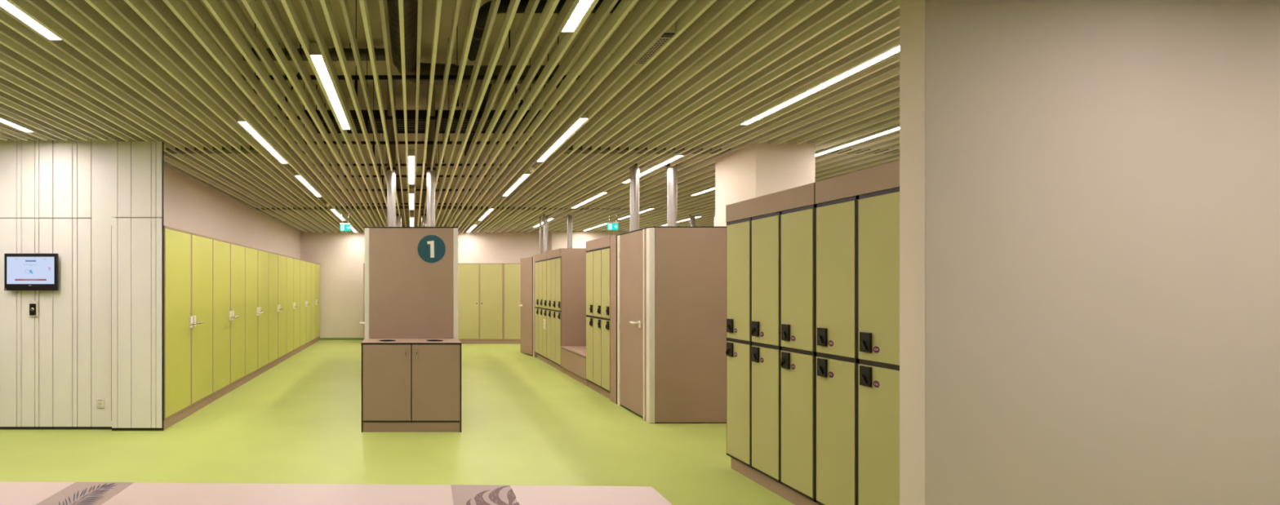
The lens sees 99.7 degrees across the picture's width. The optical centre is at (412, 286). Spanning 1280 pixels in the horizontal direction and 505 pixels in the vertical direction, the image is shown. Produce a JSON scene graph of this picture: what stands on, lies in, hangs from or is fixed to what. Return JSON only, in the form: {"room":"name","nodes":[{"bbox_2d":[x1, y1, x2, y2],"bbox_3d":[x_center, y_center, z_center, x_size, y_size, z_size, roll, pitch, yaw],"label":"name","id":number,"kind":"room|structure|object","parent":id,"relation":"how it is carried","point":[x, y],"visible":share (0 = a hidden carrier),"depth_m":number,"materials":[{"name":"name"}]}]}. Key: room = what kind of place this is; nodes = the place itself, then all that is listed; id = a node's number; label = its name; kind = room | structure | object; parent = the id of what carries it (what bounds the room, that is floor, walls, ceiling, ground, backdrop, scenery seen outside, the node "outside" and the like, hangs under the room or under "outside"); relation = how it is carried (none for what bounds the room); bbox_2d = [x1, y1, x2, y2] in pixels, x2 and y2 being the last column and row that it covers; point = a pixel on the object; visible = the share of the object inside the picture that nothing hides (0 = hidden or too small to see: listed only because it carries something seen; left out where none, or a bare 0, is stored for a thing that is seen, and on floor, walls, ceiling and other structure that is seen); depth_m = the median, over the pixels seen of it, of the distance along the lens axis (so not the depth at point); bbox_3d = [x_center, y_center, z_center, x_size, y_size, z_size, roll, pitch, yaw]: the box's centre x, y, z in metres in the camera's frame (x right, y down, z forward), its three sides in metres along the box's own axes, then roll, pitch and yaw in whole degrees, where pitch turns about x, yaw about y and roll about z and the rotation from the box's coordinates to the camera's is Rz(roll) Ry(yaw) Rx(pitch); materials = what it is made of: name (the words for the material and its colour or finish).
{"room":"changing room","nodes":[
{"label":"changing room","id":0,"kind":"room"},
{"bbox_2d":[0,137,162,428],"bbox_3d":[-4.501,-0.625,5.305,3.798,4.250,0.230,0,0,0],"label":"wall","id":1,"kind":"structure","parent":0,"point":[64,198],"depth_m":5.24,"materials":[{"name":"beige wood"}]},
{"bbox_2d":[4,253,58,290],"bbox_3d":[-3.967,-0.154,5.207,0.548,0.386,0.057,0,0,0],"label":"monitor","id":2,"kind":"object","parent":1,"relation":"attached to","point":[22,272],"visible":1,"depth_m":5.18,"materials":[{"name":"black plastic"}]},
{"bbox_2d":[28,301,38,316],"bbox_3d":[-3.970,0.229,5.218,0.093,0.166,0.034,0,0,0],"label":"card reader","id":3,"kind":"object","parent":1,"relation":"attached to","point":[33,305],"visible":1,"depth_m":5.22,"materials":[{"name":"plastic"}]},
{"bbox_2d":[0,426,162,431],"bbox_3d":[-4.502,1.486,5.224,3.796,0.028,0.061,0,0,0],"label":"baseboard","id":4,"kind":"structure","parent":1,"relation":"attached to","point":[1,428],"depth_m":5.24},
{"bbox_2d":[96,399,104,408],"bbox_3d":[-3.271,1.225,5.227,0.081,0.096,0.015,0,0,0],"label":"wall socket","id":5,"kind":"object","parent":1,"relation":"attached to","point":[100,402],"visible":1,"depth_m":5.22,"materials":[{"name":"white plastic"}]},
{"bbox_2d":[97,400,102,406],"bbox_3d":[-3.272,1.226,5.222,0.060,0.060,0.004,0,0,0],"label":"outlet","id":6,"kind":"object","parent":5,"relation":"attached to","point":[100,403],"depth_m":5.22,"materials":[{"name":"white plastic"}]},
{"bbox_2d":[162,141,164,431],"bbox_3d":[-2.599,-0.007,5.199,0.006,3.014,0.015,0,0,0],"label":"trim","id":7,"kind":"structure","parent":1,"relation":"attached to","point":[162,141],"depth_m":5.19,"materials":[{"name":"metal"}]},
{"bbox_2d":[164,164,300,259],"bbox_3d":[-3.235,-0.625,9.760,0.150,4.250,8.680,0,0,0],"label":"wall","id":8,"kind":"structure","parent":0,"point":[190,205],"depth_m":8.19,"materials":[{"name":"white paint"}]},
{"bbox_2d":[0,340,795,504],"bbox_3d":[1.400,1.560,5.750,15.600,0.120,16.700,0,0,0],"label":"floor","id":9,"kind":"structure","parent":0,"point":[525,421],"depth_m":4.80,"materials":[{"name":"green plastic"}]},
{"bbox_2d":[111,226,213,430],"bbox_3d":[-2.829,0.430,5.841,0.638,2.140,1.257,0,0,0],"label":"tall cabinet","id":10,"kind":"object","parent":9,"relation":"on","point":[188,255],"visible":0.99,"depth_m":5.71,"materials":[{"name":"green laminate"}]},
{"bbox_2d":[212,237,244,402],"bbox_3d":[-2.829,0.430,7.099,0.638,2.140,1.257,0,0,0],"label":"tall cabinet","id":11,"kind":"object","parent":9,"relation":"on","point":[228,258],"visible":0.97,"depth_m":7.04,"materials":[{"name":"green laminate"}]},
{"bbox_2d":[244,245,268,383],"bbox_3d":[-2.829,0.430,8.357,0.638,2.140,1.257,0,0,0],"label":"tall cabinet","id":12,"kind":"object","parent":9,"relation":"on","point":[256,260],"visible":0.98,"depth_m":8.29,"materials":[{"name":"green laminate"}]},
{"bbox_2d":[267,251,286,369],"bbox_3d":[-2.829,0.430,9.615,0.638,2.140,1.257,0,0,0],"label":"tall cabinet","id":13,"kind":"object","parent":9,"relation":"on","point":[277,262],"visible":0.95,"depth_m":9.54,"materials":[{"name":"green laminate"}]},
{"bbox_2d":[285,256,300,359],"bbox_3d":[-2.829,0.430,10.873,0.638,2.140,1.257,0,0,0],"label":"tall cabinet","id":14,"kind":"object","parent":9,"relation":"on","point":[293,264],"visible":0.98,"depth_m":10.86,"materials":[{"name":"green laminate"}]},
{"bbox_2d":[299,259,311,351],"bbox_3d":[-2.829,0.430,12.131,0.638,2.140,1.257,0,0,0],"label":"tall cabinet","id":15,"kind":"object","parent":9,"relation":"on","point":[305,266],"visible":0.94,"depth_m":12.10,"materials":[{"name":"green laminate"}]},
{"bbox_2d":[311,262,319,345],"bbox_3d":[-2.829,0.430,13.389,0.638,2.140,1.257,0,0,0],"label":"tall cabinet","id":16,"kind":"object","parent":9,"relation":"on","point":[315,268],"visible":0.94,"depth_m":13.32,"materials":[{"name":"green laminate"}]},
{"bbox_2d":[0,481,671,504],"bbox_3d":[-0.697,1.274,2.380,3.900,0.452,0.560,0,0,1],"label":"bench","id":17,"kind":"object","parent":9,"relation":"on","point":[11,493],"visible":1,"depth_m":2.53,"materials":[{"name":"beige laminate"}]},
{"bbox_2d":[363,263,364,340],"bbox_3d":[-0.701,0.440,13.417,1.171,2.120,0.646,0,0,0],"label":"tall cabinet","id":18,"kind":"object","parent":9,"relation":"on","point":[363,264],"visible":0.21,"depth_m":13.11,"materials":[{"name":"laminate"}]},
{"bbox_2d":[360,226,457,338],"bbox_3d":[-0.047,0.416,8.338,1.114,2.167,5.605,0,0,0],"label":"cabin","id":19,"kind":"object","parent":9,"relation":"on","point":[411,273],"visible":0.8,"depth_m":5.54,"materials":[{"name":"beige laminate"}]},
{"bbox_2d":[386,80,395,226],"bbox_3d":[-0.276,-1.709,6.600,0.151,2.082,0.151,0,0,0],"label":"vent pipe","id":20,"kind":"object","parent":19,"relation":"on","point":[391,175],"visible":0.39,"depth_m":6.55,"materials":[{"name":"metal"}]},
{"bbox_2d":[395,160,401,226],"bbox_3d":[-0.290,-1.709,10.800,0.135,2.082,0.135,0,0,0],"label":"vent pipe","id":21,"kind":"object","parent":19,"relation":"on","point":[398,186],"visible":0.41,"depth_m":10.75,"materials":[{"name":"metal"}]},
{"bbox_2d":[421,160,426,226],"bbox_3d":[0.250,-1.709,10.800,0.135,2.082,0.135,0,0,0],"label":"vent pipe","id":22,"kind":"object","parent":19,"relation":"on","point":[424,193],"visible":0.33,"depth_m":10.76,"materials":[{"name":"metal"}]},
{"bbox_2d":[426,84,435,226],"bbox_3d":[0.247,-1.709,6.600,0.151,2.082,0.151,0,0,0],"label":"vent pipe","id":23,"kind":"object","parent":19,"relation":"on","point":[430,174],"visible":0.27,"depth_m":6.55,"materials":[{"name":"metal"}]},
{"bbox_2d":[361,338,461,432],"bbox_3d":[-0.009,1.038,5.319,1.032,0.924,0.431,0,0,0],"label":"base cabinet","id":24,"kind":"object","parent":9,"relation":"on","point":[409,385],"visible":1,"depth_m":5.14,"materials":[{"name":"beige laminate"}]},
{"bbox_2d":[457,263,502,343],"bbox_3d":[1.763,0.440,13.417,1.249,2.120,0.646,0,0,0],"label":"tall cabinet","id":25,"kind":"object","parent":9,"relation":"on","point":[480,286],"visible":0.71,"depth_m":13.10,"materials":[{"name":"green laminate"}]},
{"bbox_2d":[502,263,520,343],"bbox_3d":[3.014,0.440,13.417,1.249,2.120,0.646,0,0,0],"label":"tall cabinet","id":26,"kind":"object","parent":9,"relation":"on","point":[511,272],"visible":0.23,"depth_m":13.10,"materials":[{"name":"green laminate"}]},
{"bbox_2d":[519,255,536,357],"bbox_3d":[3.015,0.415,11.104,1.254,2.170,1.032,0,0,0],"label":"cabin","id":27,"kind":"object","parent":9,"relation":"on","point":[527,305],"visible":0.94,"depth_m":10.90,"materials":[{"name":"beige laminate"}]},
{"bbox_2d":[539,216,541,253],"bbox_3d":[2.790,-1.709,10.860,0.059,2.082,0.059,0,0,0],"label":"vent pipe","id":28,"kind":"object","parent":27,"relation":"on","point":[540,216],"visible":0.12,"depth_m":10.84,"materials":[{"name":"metal"}]},
{"bbox_2d":[542,213,548,253],"bbox_3d":[2.865,-1.709,10.720,0.135,2.082,0.135,0,0,0],"label":"vent pipe","id":29,"kind":"object","parent":27,"relation":"on","point":[544,218],"visible":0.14,"depth_m":10.68,"materials":[{"name":"metal"}]},
{"bbox_2d":[567,213,572,248],"bbox_3d":[3.385,-1.709,10.720,0.140,2.082,0.140,0,0,0],"label":"vent pipe","id":30,"kind":"object","parent":27,"relation":"on","point":[569,217],"visible":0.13,"depth_m":10.68,"materials":[{"name":"metal"}]},
{"bbox_2d":[534,252,548,364],"bbox_3d":[2.839,0.411,10.127,0.530,2.178,0.916,0,0,0],"label":"locker","id":31,"kind":"object","parent":9,"relation":"on","point":[540,260],"visible":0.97,"depth_m":10.04,"materials":[{"name":"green laminate"}]},
{"bbox_2d":[546,248,586,372],"bbox_3d":[2.839,0.411,9.208,0.530,2.178,0.916,0,0,0],"label":"locker","id":32,"kind":"object","parent":9,"relation":"on","point":[566,267],"visible":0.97,"depth_m":8.75,"materials":[{"name":"beige laminate"}]},
{"bbox_2d":[560,346,588,386],"bbox_3d":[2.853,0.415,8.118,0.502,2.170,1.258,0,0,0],"label":"seat","id":33,"kind":"object","parent":9,"relation":"on","point":[573,358],"visible":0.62,"depth_m":8.10,"materials":[{"name":"beige laminate"}]},
{"bbox_2d":[586,235,610,399],"bbox_3d":[2.839,0.411,7.026,0.530,2.178,0.918,0,0,0],"label":"locker","id":34,"kind":"object","parent":9,"relation":"on","point":[597,251],"visible":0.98,"depth_m":6.99,"materials":[{"name":"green laminate"}]},
{"bbox_2d":[610,226,726,423],"bbox_3d":[3.084,0.415,6.013,1.115,2.170,1.101,0,0,0],"label":"cabin","id":35,"kind":"object","parent":9,"relation":"on","point":[668,284],"visible":0.98,"depth_m":5.47,"materials":[{"name":"beige laminate"}]},
{"bbox_2d":[629,163,639,231],"bbox_3d":[2.835,-1.709,6.360,0.154,2.082,0.154,0,0,0],"label":"vent pipe","id":36,"kind":"object","parent":35,"relation":"on","point":[633,170],"visible":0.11,"depth_m":6.31,"materials":[{"name":"metal"}]},
{"bbox_2d":[666,163,677,226],"bbox_3d":[3.315,-1.709,6.360,0.154,2.082,0.154,0,0,0],"label":"vent pipe","id":37,"kind":"object","parent":35,"relation":"on","point":[672,171],"visible":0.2,"depth_m":6.31,"materials":[{"name":"metal"}]},
{"bbox_2d":[725,182,819,504],"bbox_3d":[2.839,0.411,3.686,0.530,2.178,0.912,0,0,0],"label":"locker","id":38,"kind":"object","parent":9,"relation":"on","point":[771,351],"visible":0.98,"depth_m":3.58,"materials":[{"name":"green laminate"}]},
{"bbox_2d":[814,160,899,504],"bbox_3d":[2.839,0.411,2.923,0.530,2.178,0.608,0,0,0],"label":"locker","id":39,"kind":"object","parent":9,"relation":"on","point":[857,213],"visible":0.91,"depth_m":2.92,"materials":[{"name":"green laminate"}]},
{"bbox_3d":[6.300,0.417,10.727,1.100,2.166,1.045,0,0,0],"label":"cabin","id":40,"kind":"object","parent":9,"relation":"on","visible":0},
{"bbox_2d":[689,215,695,226],"bbox_3d":[6.030,-1.709,10.720,0.140,2.082,0.140,0,0,0],"label":"vent pipe","id":41,"kind":"object","parent":40,"relation":"on","point":[692,218],"visible":0.09,"depth_m":10.68,"materials":[{"name":"metal"}]},
{"bbox_2d":[162,0,671,189],"bbox_3d":[1.400,-2.825,5.750,15.600,0.150,16.700,0,0,0],"label":"ceiling","id":42,"kind":"structure","parent":0,"point":[428,6],"depth_m":6.02,"materials":[{"name":"concrete"}]},
{"bbox_2d":[277,42,301,110],"bbox_3d":[-1.200,-2.195,4.939,0.070,1.110,0.738,0,0,0],"label":"hanging cable","id":43,"kind":"object","parent":42,"relation":"hanging from","point":[298,73],"visible":0.22,"depth_m":4.94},
{"bbox_2d":[242,43,386,61],"bbox_3d":[-1.100,-2.648,5.620,1.600,0.200,0.144,0,0,0],"label":"duct","id":44,"kind":"object","parent":42,"relation":"attached to","point":[380,53],"visible":0.4,"depth_m":5.57,"materials":[{"name":"grey metal"}]},
{"bbox_2d":[261,113,509,182],"bbox_3d":[0.300,-2.179,7.620,5.800,1.142,0.028,0,0,0],"label":"rail","id":45,"kind":"object","parent":42,"relation":"hanging from","point":[346,165],"visible":0.25,"depth_m":7.61,"materials":[{"name":"black metal"}]},
{"bbox_2d":[292,149,495,202],"bbox_3d":[0.300,-2.179,9.600,5.800,1.142,0.028,0,0,0],"label":"rail","id":46,"kind":"object","parent":42,"relation":"hanging from","point":[385,190],"visible":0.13,"depth_m":9.59,"materials":[{"name":"black metal"}]},
{"bbox_2d":[309,168,489,214],"bbox_3d":[0.300,-2.179,11.200,5.800,1.142,0.028,0,0,0],"label":"rail","id":47,"kind":"object","parent":42,"relation":"hanging from","point":[309,169],"visible":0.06,"depth_m":11.19,"materials":[{"name":"black metal"}]},
{"bbox_2d":[386,0,417,71],"bbox_3d":[-0.085,-2.540,1.500,0.277,0.277,8.100,0,0,0],"label":"spiral duct","id":48,"kind":"object","parent":42,"relation":"hanging from","point":[410,7],"visible":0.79,"depth_m":4.75,"materials":[{"name":"grey metal"}]},
{"bbox_2d":[315,133,500,191],"bbox_3d":[0.300,-2.179,8.400,5.800,1.142,0.028,0,0,0],"label":"rail","id":49,"kind":"object","parent":42,"relation":"hanging from","point":[382,175],"visible":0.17,"depth_m":8.39,"materials":[{"name":"black metal"}]},
{"bbox_2d":[234,80,582,163],"bbox_3d":[0.300,-2.179,6.450,5.800,1.142,0.028,0,0,0],"label":"rail","id":50,"kind":"object","parent":42,"relation":"hanging from","point":[373,143],"visible":0.18,"depth_m":6.44,"materials":[{"name":"black metal"}]},
{"bbox_2d":[227,0,594,106],"bbox_3d":[0.200,-2.179,4.440,4.800,1.142,0.028,0,0,0],"label":"rail","id":51,"kind":"object","parent":42,"relation":"hanging from","point":[355,77],"visible":0.32,"depth_m":4.43,"materials":[{"name":"black metal"}]},
{"bbox_2d":[467,0,631,61],"bbox_3d":[1.238,-2.460,4.801,1.323,0.126,0.998,0,0,0],"label":"insulated pipe","id":52,"kind":"object","parent":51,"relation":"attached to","point":[483,11],"visible":0.51,"depth_m":4.37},
{"bbox_2d":[304,84,559,133],"bbox_3d":[0.250,-2.524,7.115,3.500,0.448,0.710,0,0,0],"label":"cable tray","id":53,"kind":"object","parent":42,"relation":"hanging from","point":[400,123],"visible":0.43,"depth_m":7.08,"materials":[{"name":"black metal"}]},
{"bbox_2d":[263,37,612,141],"bbox_3d":[0.200,-2.179,5.500,4.800,1.142,0.028,0,0,0],"label":"rail","id":54,"kind":"object","parent":42,"relation":"hanging from","point":[366,117],"visible":0.19,"depth_m":5.49,"materials":[{"name":"black metal"}]},
{"bbox_2d":[463,84,492,155],"bbox_3d":[1.000,-2.560,7.900,0.110,0.108,3.402,0,0,2],"label":"insulated pipe","id":55,"kind":"object","parent":42,"relation":"hanging from","point":[486,96],"visible":0.23,"depth_m":6.91,"materials":[{"name":"black"}]},
{"bbox_2d":[396,53,562,84],"bbox_3d":[0.775,-2.567,5.767,1.950,0.362,0.435,0,0,0],"label":"duct","id":56,"kind":"object","parent":42,"relation":"hanging from","point":[424,68],"visible":0.28,"depth_m":5.77,"materials":[{"name":"grey metal"}]},
{"bbox_2d":[508,28,523,110],"bbox_3d":[1.020,-2.195,4.939,0.070,1.110,0.738,0,0,0],"label":"hanging cable","id":57,"kind":"object","parent":42,"relation":"hanging from","point":[509,72],"visible":0.4,"depth_m":5.20,"materials":[{"name":"black"}]},
{"bbox_2d":[300,191,548,337],"bbox_3d":[3.020,-0.625,14.175,12.660,4.250,0.150,0,0,0],"label":"wall","id":58,"kind":"structure","parent":0,"point":[340,257],"depth_m":14.10,"materials":[{"name":"white paint"}]},
{"bbox_2d":[320,337,363,340],"bbox_3d":[3.020,1.472,14.094,12.360,0.055,0.012,0,0,0],"label":"baseboard","id":59,"kind":"structure","parent":58,"relation":"attached to","point":[321,339],"depth_m":14.09,"materials":[{"name":"green plastic"}]},
{"bbox_2d":[0,0,899,233],"bbox_3d":[1.354,-1.563,5.753,15.287,0.087,16.685,0,0,0],"label":"ceiling","id":60,"kind":"structure","parent":0,"point":[119,70],"depth_m":4.04,"materials":[{"name":"beige wood"}]},
{"bbox_2d":[0,118,33,132],"bbox_3d":[-3.754,-1.562,4.110,0.075,0.081,1.560,0,0,0],"label":"strip light","id":61,"kind":"object","parent":60,"relation":"attached to","point":[1,119],"visible":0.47,"depth_m":4.72,"materials":[{"name":"white plastic"}]},
{"bbox_2d":[0,0,62,39],"bbox_3d":[-2.194,-1.562,2.285,0.075,0.081,1.570,0,0,0],"label":"strip light","id":62,"kind":"object","parent":60,"relation":"attached to","point":[4,4],"visible":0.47,"depth_m":2.84,"materials":[{"name":"white plastic"}]},
{"bbox_2d":[237,113,287,163],"bbox_3d":[-1.570,-1.562,5.365,0.075,0.081,1.550,0,0,0],"label":"strip light","id":63,"kind":"object","parent":60,"relation":"attached to","point":[240,119],"visible":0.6,"depth_m":5.11,"materials":[{"name":"white plastic"}]},
{"bbox_2d":[294,170,320,196],"bbox_3d":[-1.570,-1.562,7.610,0.075,0.081,1.580,0,0,0],"label":"strip light","id":64,"kind":"object","parent":60,"relation":"attached to","point":[297,175],"visible":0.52,"depth_m":7.38,"materials":[{"name":"white plastic"}]},
{"bbox_2d":[310,42,350,128],"bbox_3d":[-0.634,-1.562,4.040,0.075,0.081,1.540,0,0,0],"label":"strip light","id":65,"kind":"object","parent":60,"relation":"attached to","point":[316,55],"visible":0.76,"depth_m":3.72,"materials":[{"name":"white plastic"}]},
{"bbox_2d":[330,206,344,220],"bbox_3d":[-1.570,-1.562,10.600,0.075,0.081,1.600,0,0,0],"label":"strip light","id":66,"kind":"object","parent":60,"relation":"attached to","point":[331,208],"visible":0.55,"depth_m":10.44,"materials":[{"name":"white plastic"}]},
{"bbox_2d":[339,222,350,231],"bbox_3d":[-1.400,-1.343,10.400,0.220,0.355,0.024,0,0,0],"label":"exit sign","id":67,"kind":"object","parent":60,"relation":"hanging from","point":[343,226],"visible":1,"depth_m":10.39,"materials":[{"name":"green plastic"}]},
{"bbox_2d":[408,149,414,184],"bbox_3d":[-0.010,-1.562,6.595,0.075,0.081,1.570,0,0,0],"label":"strip light","id":68,"kind":"object","parent":60,"relation":"attached to","point":[411,152],"visible":1,"depth_m":6.24,"materials":[{"name":"white plastic"}]},
{"bbox_2d":[409,189,413,209],"bbox_3d":[-0.010,-1.562,8.975,0.075,0.081,1.650,0,0,0],"label":"strip light","id":69,"kind":"object","parent":60,"relation":"attached to","point":[411,191],"visible":0.92,"depth_m":8.69,"materials":[{"name":"white plastic"}]},
{"bbox_2d":[409,214,413,226],"bbox_3d":[-0.010,-1.562,11.775,0.075,0.081,1.550,0,0,0],"label":"strip light","id":70,"kind":"object","parent":60,"relation":"attached to","point":[411,216],"visible":0.9,"depth_m":11.32,"materials":[{"name":"white plastic"}]},
{"bbox_2d":[410,217,413,226],"bbox_3d":[-0.010,-1.528,11.775,0.068,0.009,1.542,0,0,0],"label":"diffuser","id":71,"kind":"object","parent":70,"relation":"attached to","point":[411,219],"depth_m":11.69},
{"bbox_2d":[466,223,476,232],"bbox_3d":[1.550,-1.562,13.075,0.075,0.081,1.550,0,0,0],"label":"strip light","id":72,"kind":"object","parent":60,"relation":"attached to","point":[475,224],"visible":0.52,"depth_m":12.90,"materials":[{"name":"white plastic"}]},
{"bbox_2d":[479,205,493,220],"bbox_3d":[1.550,-1.562,10.575,0.075,0.081,1.650,0,0,0],"label":"strip light","id":73,"kind":"object","parent":60,"relation":"attached to","point":[491,209],"visible":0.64,"depth_m":10.32,"materials":[{"name":"white plastic"}]},
{"bbox_2d":[502,169,529,195],"bbox_3d":[1.550,-1.562,7.545,0.075,0.081,1.610,0,0,0],"label":"strip light","id":74,"kind":"object","parent":60,"relation":"attached to","point":[526,174],"visible":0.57,"depth_m":7.32,"materials":[{"name":"white plastic"}]},
{"bbox_2d":[528,166,534,172],"bbox_3d":[1.550,-1.521,6.470,0.072,0.058,0.072,0,0,0],"label":"smoke detector","id":75,"kind":"object","parent":60,"relation":"attached to","point":[531,169],"visible":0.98,"depth_m":6.44,"materials":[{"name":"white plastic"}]},
{"bbox_2d":[537,110,588,161],"bbox_3d":[1.550,-1.562,5.275,0.075,0.081,1.550,0,0,0],"label":"strip light","id":76,"kind":"object","parent":60,"relation":"attached to","point":[585,116],"visible":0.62,"depth_m":5.03,"materials":[{"name":"white plastic"}]},
{"bbox_2d":[560,0,593,31],"bbox_3d":[0.926,-1.562,2.598,0.075,0.081,0.755,0,0,0],"label":"strip light","id":77,"kind":"object","parent":60,"relation":"attached to","point":[582,6],"visible":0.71,"depth_m":2.79,"materials":[{"name":"white plastic"}]},
{"bbox_2d":[572,191,607,208],"bbox_3d":[3.110,-1.562,8.850,0.075,0.081,1.600,0,0,0],"label":"strip light","id":78,"kind":"object","parent":60,"relation":"attached to","point":[606,192],"visible":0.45,"depth_m":8.69,"materials":[{"name":"white plastic"}]},
{"bbox_2d":[583,222,607,231],"bbox_3d":[4.670,-1.562,12.725,0.075,0.081,1.550,0,0,0],"label":"strip light","id":79,"kind":"object","parent":60,"relation":"attached to","point":[606,223],"visible":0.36,"depth_m":12.73,"materials":[{"name":"white plastic"}]},
{"bbox_2d":[607,213,617,230],"bbox_3d":[4.100,-1.343,10.200,0.220,0.355,0.024,0,0,0],"label":"exit sign","id":80,"kind":"object","parent":60,"relation":"hanging from","point":[611,225],"visible":1,"depth_m":10.19,"materials":[{"name":"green plastic"}]},
{"bbox_2d":[618,208,653,219],"bbox_3d":[4.670,-1.562,10.475,0.075,0.081,1.550,0,0,0],"label":"strip light","id":81,"kind":"object","parent":60,"relation":"attached to","point":[651,208],"visible":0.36,"depth_m":10.21,"materials":[{"name":"white plastic"}]},
{"bbox_2d":[623,153,684,182],"bbox_3d":[3.110,-1.562,6.540,0.075,0.081,1.520,0,0,0],"label":"strip light","id":82,"kind":"object","parent":60,"relation":"attached to","point":[681,154],"visible":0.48,"depth_m":6.24,"materials":[{"name":"white plastic"}]},
{"bbox_2d":[633,22,675,64],"bbox_3d":[1.550,-1.560,3.210,0.070,0.071,0.420,0,0,0],"label":"ceiling vent","id":83,"kind":"object","parent":60,"relation":"attached to","point":[671,31],"visible":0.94,"depth_m":3.15,"materials":[{"name":"metal"}]},
{"bbox_2d":[690,187,715,195],"bbox_3d":[4.670,-1.562,7.550,0.075,0.081,1.500,0,0,0],"label":"strip light","id":84,"kind":"object","parent":60,"relation":"attached to","point":[713,188],"visible":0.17,"depth_m":8.01,"materials":[{"name":"white plastic"}]},
{"bbox_2d":[740,45,899,124],"bbox_3d":[3.110,-1.562,3.895,0.075,0.081,1.550,0,0,0],"label":"strip light","id":85,"kind":"object","parent":60,"relation":"attached to","point":[895,50],"visible":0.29,"depth_m":3.72,"materials":[{"name":"white plastic"}]},
{"bbox_2d":[814,127,899,156],"bbox_3d":[4.670,-1.562,5.175,0.075,0.081,1.550,0,0,0],"label":"strip light","id":86,"kind":"object","parent":60,"relation":"attached to","point":[897,128],"visible":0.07,"depth_m":5.22,"materials":[{"name":"white plastic"}]},
{"bbox_2d":[548,231,628,251],"bbox_3d":[5.125,-0.625,13.925,2.550,4.250,0.350,0,0,0],"label":"wall","id":87,"kind":"structure","parent":0,"point":[557,240],"depth_m":13.75,"materials":[{"name":"white paint"}]},
{"bbox_2d":[715,141,814,226],"bbox_3d":[3.970,-0.625,5.660,0.630,4.250,0.720,0,0,0],"label":"column","id":88,"kind":"structure","parent":0,"point":[754,170],"depth_m":5.30,"materials":[{"name":"white paint"}]},
{"bbox_2d":[899,0,1279,504],"bbox_3d":[5.876,-0.625,2.546,6.648,4.250,0.132,0,0,0],"label":"wall","id":89,"kind":"structure","parent":0,"point":[1090,189],"depth_m":2.48,"materials":[{"name":"beige paint"}]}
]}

